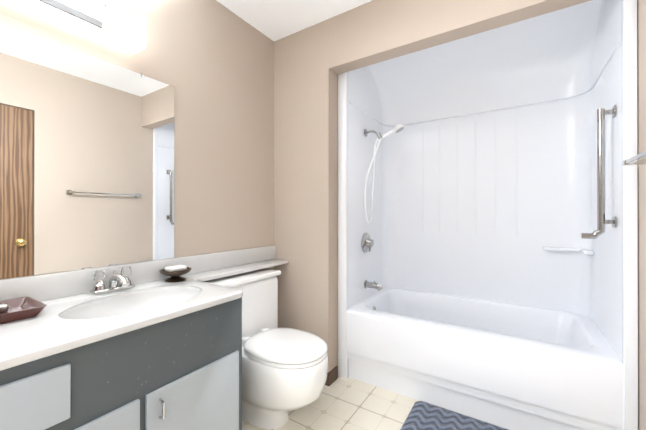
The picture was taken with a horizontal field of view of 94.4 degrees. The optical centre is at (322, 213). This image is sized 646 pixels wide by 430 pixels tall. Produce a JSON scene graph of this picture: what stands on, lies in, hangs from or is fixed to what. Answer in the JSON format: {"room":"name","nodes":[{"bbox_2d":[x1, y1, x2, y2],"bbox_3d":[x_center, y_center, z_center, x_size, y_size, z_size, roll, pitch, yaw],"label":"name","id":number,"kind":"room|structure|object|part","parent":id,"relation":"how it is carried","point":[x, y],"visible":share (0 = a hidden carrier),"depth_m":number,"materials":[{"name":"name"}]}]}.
{"room":"bathroom","nodes":[
{"label":"bathroom","id":0,"kind":"room"},
{"bbox_2d":[0,0,273,279],"bbox_3d":[-1.142,-0.081,1.153,0.100,2.440,2.908,0,0,33],"label":"wall","id":1,"kind":"structure","parent":0,"point":[211,62],"depth_m":1.78,"materials":[{"name":"beige paint"}]},
{"bbox_2d":[9,0,145,52],"bbox_3d":[-1.179,-0.835,0.898,0.110,0.153,1.206,0,0,33],"label":"sconce","id":2,"kind":"object","parent":1,"relation":"attached to","point":[116,23],"visible":1,"depth_m":1.24,"materials":[{"name":"silver metal"}]},
{"bbox_2d":[0,22,173,278],"bbox_3d":[-1.188,-0.227,0.977,0.010,0.917,1.462,0,0,33],"label":"mirror","id":3,"kind":"object","parent":1,"relation":"attached to","point":[86,161],"visible":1,"depth_m":1.24,"materials":[{"name":"clear glass"}]},
{"bbox_2d":[0,245,275,300],"bbox_3d":[-0.971,0.284,1.303,0.019,0.099,2.246,0,0,33],"label":"backsplash","id":4,"kind":"structure","parent":1,"relation":"attached to","point":[44,287],"depth_m":1.29,"materials":[{"name":"white stone"}]},
{"bbox_2d":[216,0,371,40],"bbox_3d":[-0.006,-1.327,1.000,2.177,0.050,3.880,0,0,33],"label":"ceiling","id":5,"kind":"structure","parent":0,"point":[274,20],"depth_m":1.93,"materials":[{"name":"white paint"}]},
{"bbox_2d":[242,377,418,429],"bbox_3d":[-0.006,1.163,0.995,2.177,0.050,3.880,0,0,33],"label":"floor","id":6,"kind":"structure","parent":0,"point":[348,403],"depth_m":1.73,"materials":[{"name":"tile"}]},
{"bbox_2d":[0,293,242,429],"bbox_3d":[-0.951,0.749,0.827,0.567,0.778,1.450,0,0,33],"label":"bathroom vanity","id":7,"kind":"object","parent":6,"relation":"on","point":[139,346],"depth_m":0.96,"materials":[{"name":"grey wood"}]},
{"bbox_3d":[-0.820,0.469,0.570,0.013,0.143,0.540,0,0,33],"label":"drawer","id":8,"kind":"part","parent":7,"relation":"part of","materials":[{"name":"grey wood"}]},
{"bbox_3d":[-0.681,0.798,0.783,0.013,0.431,0.379,0,0,33],"label":"door","id":9,"kind":"part","parent":7,"relation":"part of","materials":[{"name":"grey wood"}]},
{"bbox_2d":[0,257,288,364],"bbox_3d":[-0.750,0.347,1.159,0.547,0.027,2.246,0,0,33],"label":"countertop","id":10,"kind":"structure","parent":7,"relation":"on","point":[81,316],"depth_m":1.11,"materials":[{"name":"white stone"}]},
{"bbox_2d":[0,296,46,323],"bbox_3d":[-1.084,0.316,0.884,0.210,0.032,0.360,0,0,33],"label":"tray","id":11,"kind":"object","parent":10,"relation":"on","point":[16,309],"visible":1,"depth_m":0.99,"materials":[{"name":"ceramic"}]},
{"bbox_3d":[-0.934,0.258,1.250,0.044,0.041,0.046,0,0,33],"label":"knob","id":12,"kind":"part","parent":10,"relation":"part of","materials":[{"name":"clear plastic"}]},
{"bbox_2d":[90,270,134,294],"bbox_3d":[-0.867,0.289,1.267,0.150,0.090,0.156,0,0,33],"label":"faucet","id":13,"kind":"object","parent":10,"relation":"on","point":[126,287],"depth_m":1.25,"materials":[{"name":"silver metal"}]},
{"bbox_3d":[-0.879,0.258,1.336,0.044,0.041,0.046,0,0,33],"label":"knob","id":14,"kind":"part","parent":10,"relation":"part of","materials":[{"name":"clear plastic"}]},
{"bbox_2d":[159,265,191,281],"bbox_3d":[-0.737,0.298,1.499,0.146,0.071,0.146,0,0,33],"label":"soap dish","id":15,"kind":"object","parent":10,"relation":"on","point":[175,272],"visible":0.96,"depth_m":1.47,"materials":[{"name":"brown metal"}]},
{"bbox_3d":[-0.529,0.642,0.983,0.026,0.069,0.009,0,0,33],"label":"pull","id":16,"kind":"part","parent":7,"relation":"part of","materials":[{"name":"silver metal"}]},
{"bbox_3d":[-0.464,0.798,1.118,0.013,0.431,0.378,0,0,33],"label":"door","id":17,"kind":"part","parent":7,"relation":"part of","materials":[{"name":"grey wood"}]},
{"bbox_2d":[204,269,327,428],"bbox_3d":[-0.296,0.758,1.683,0.712,0.763,0.550,0,0,33],"label":"toilet","id":18,"kind":"object","parent":6,"relation":"on","point":[284,371],"visible":0.79,"depth_m":1.55,"materials":[{"name":"white ceramic"}]},
{"bbox_3d":[-0.511,0.595,1.823,0.188,0.370,0.530,0,0,33],"label":"tank","id":19,"kind":"part","parent":18,"relation":"part of","materials":[{"name":"white ceramic"}]},
{"bbox_3d":[-0.261,0.940,1.660,0.628,0.400,0.376,0,0,33],"label":"bowl","id":20,"kind":"part","parent":18,"relation":"part of","materials":[{"name":"white ceramic"}]},
{"bbox_3d":[-0.195,0.729,1.618,0.455,0.020,0.370,0,0,33],"label":"seat","id":21,"kind":"part","parent":18,"relation":"part of","materials":[{"name":"white plastic"}]},
{"bbox_3d":[-0.195,0.701,1.618,0.457,0.030,0.372,0,0,33],"label":"lid","id":22,"kind":"part","parent":18,"relation":"part of","materials":[{"name":"white plastic"}]},
{"bbox_2d":[400,401,507,429],"bbox_3d":[0.736,1.117,1.358,0.770,0.042,0.535,0,0,33],"label":"rug","id":23,"kind":"object","parent":6,"relation":"on","point":[422,415],"visible":1,"depth_m":1.59,"materials":[{"name":"fabric"}]},
{"bbox_2d":[338,0,637,429],"bbox_3d":[0.954,-0.027,2.037,1.486,2.334,0.831,0,0,33],"label":"bathtub","id":24,"kind":"object","parent":6,"relation":"on","point":[487,226],"visible":1,"depth_m":2.07,"materials":[{"name":"white plastic"}]},
{"bbox_3d":[0.392,0.551,2.299,0.139,0.070,0.068,0,0,33],"label":"shower spout","id":25,"kind":"part","parent":24,"relation":"part of","materials":[{"name":"silver metal"}]},
{"bbox_3d":[0.392,-0.614,2.301,0.139,0.097,0.060,0,0,33],"label":"shower arm","id":26,"kind":"part","parent":24,"relation":"part of"},
{"bbox_3d":[1.358,-0.198,1.480,0.125,0.646,0.052,0,0,33],"label":"grab bar rail","id":27,"kind":"part","parent":24,"relation":"part of","materials":[{"name":"silver metal"}]},
{"bbox_2d":[337,75,337,365],"bbox_3d":[0.317,-0.079,2.520,0.100,2.440,0.972,0,0,33],"label":"wall","id":28,"kind":"structure","parent":0,"point":[337,220],"depth_m":2.10,"materials":[{"name":"beige paint"}]},
{"bbox_2d":[329,366,337,384],"bbox_3d":[0.070,1.098,2.032,0.010,0.085,0.104,0,0,33],"label":"baseboard return","id":29,"kind":"object","parent":28,"relation":"attached to","point":[333,372],"visible":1,"depth_m":2.03,"materials":[{"name":"brown wood"}]},
{"bbox_2d":[274,0,545,353],"bbox_3d":[0.490,-0.080,1.765,1.977,2.440,0.108,0,0,33],"label":"wall","id":30,"kind":"structure","parent":0,"point":[301,150],"depth_m":2.06,"materials":[{"name":"beige paint"}]},
{"bbox_2d":[325,372,329,385],"bbox_3d":[-0.165,1.098,2.115,0.495,0.085,0.012,0,0,33],"label":"baseboard","id":31,"kind":"structure","parent":30,"relation":"attached to","point":[327,383],"depth_m":1.98,"materials":[{"name":"brown wood"}]},
{"bbox_2d":[328,0,590,371],"bbox_3d":[0.693,0.085,1.634,1.494,2.110,0.107,0,0,33],"label":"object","id":32,"kind":"structure","parent":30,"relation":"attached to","point":[332,219],"depth_m":1.99,"materials":[{"name":"beige paint"}]},
{"bbox_2d":[637,0,645,429],"bbox_3d":[1.388,-0.081,1.241,0.100,2.440,1.957,0,0,33],"label":"wall","id":33,"kind":"structure","parent":0,"point":[641,65],"depth_m":1.26,"materials":[{"name":"beige paint"}]},
{"bbox_2d":[623,151,645,165],"bbox_3d":[1.067,-0.202,0.917,0.085,0.044,0.630,0,0,33],"label":"towel rail","id":34,"kind":"object","parent":33,"relation":"attached to","point":[639,159],"visible":1,"depth_m":1.14,"materials":[{"name":"silver metal"}]}
]}

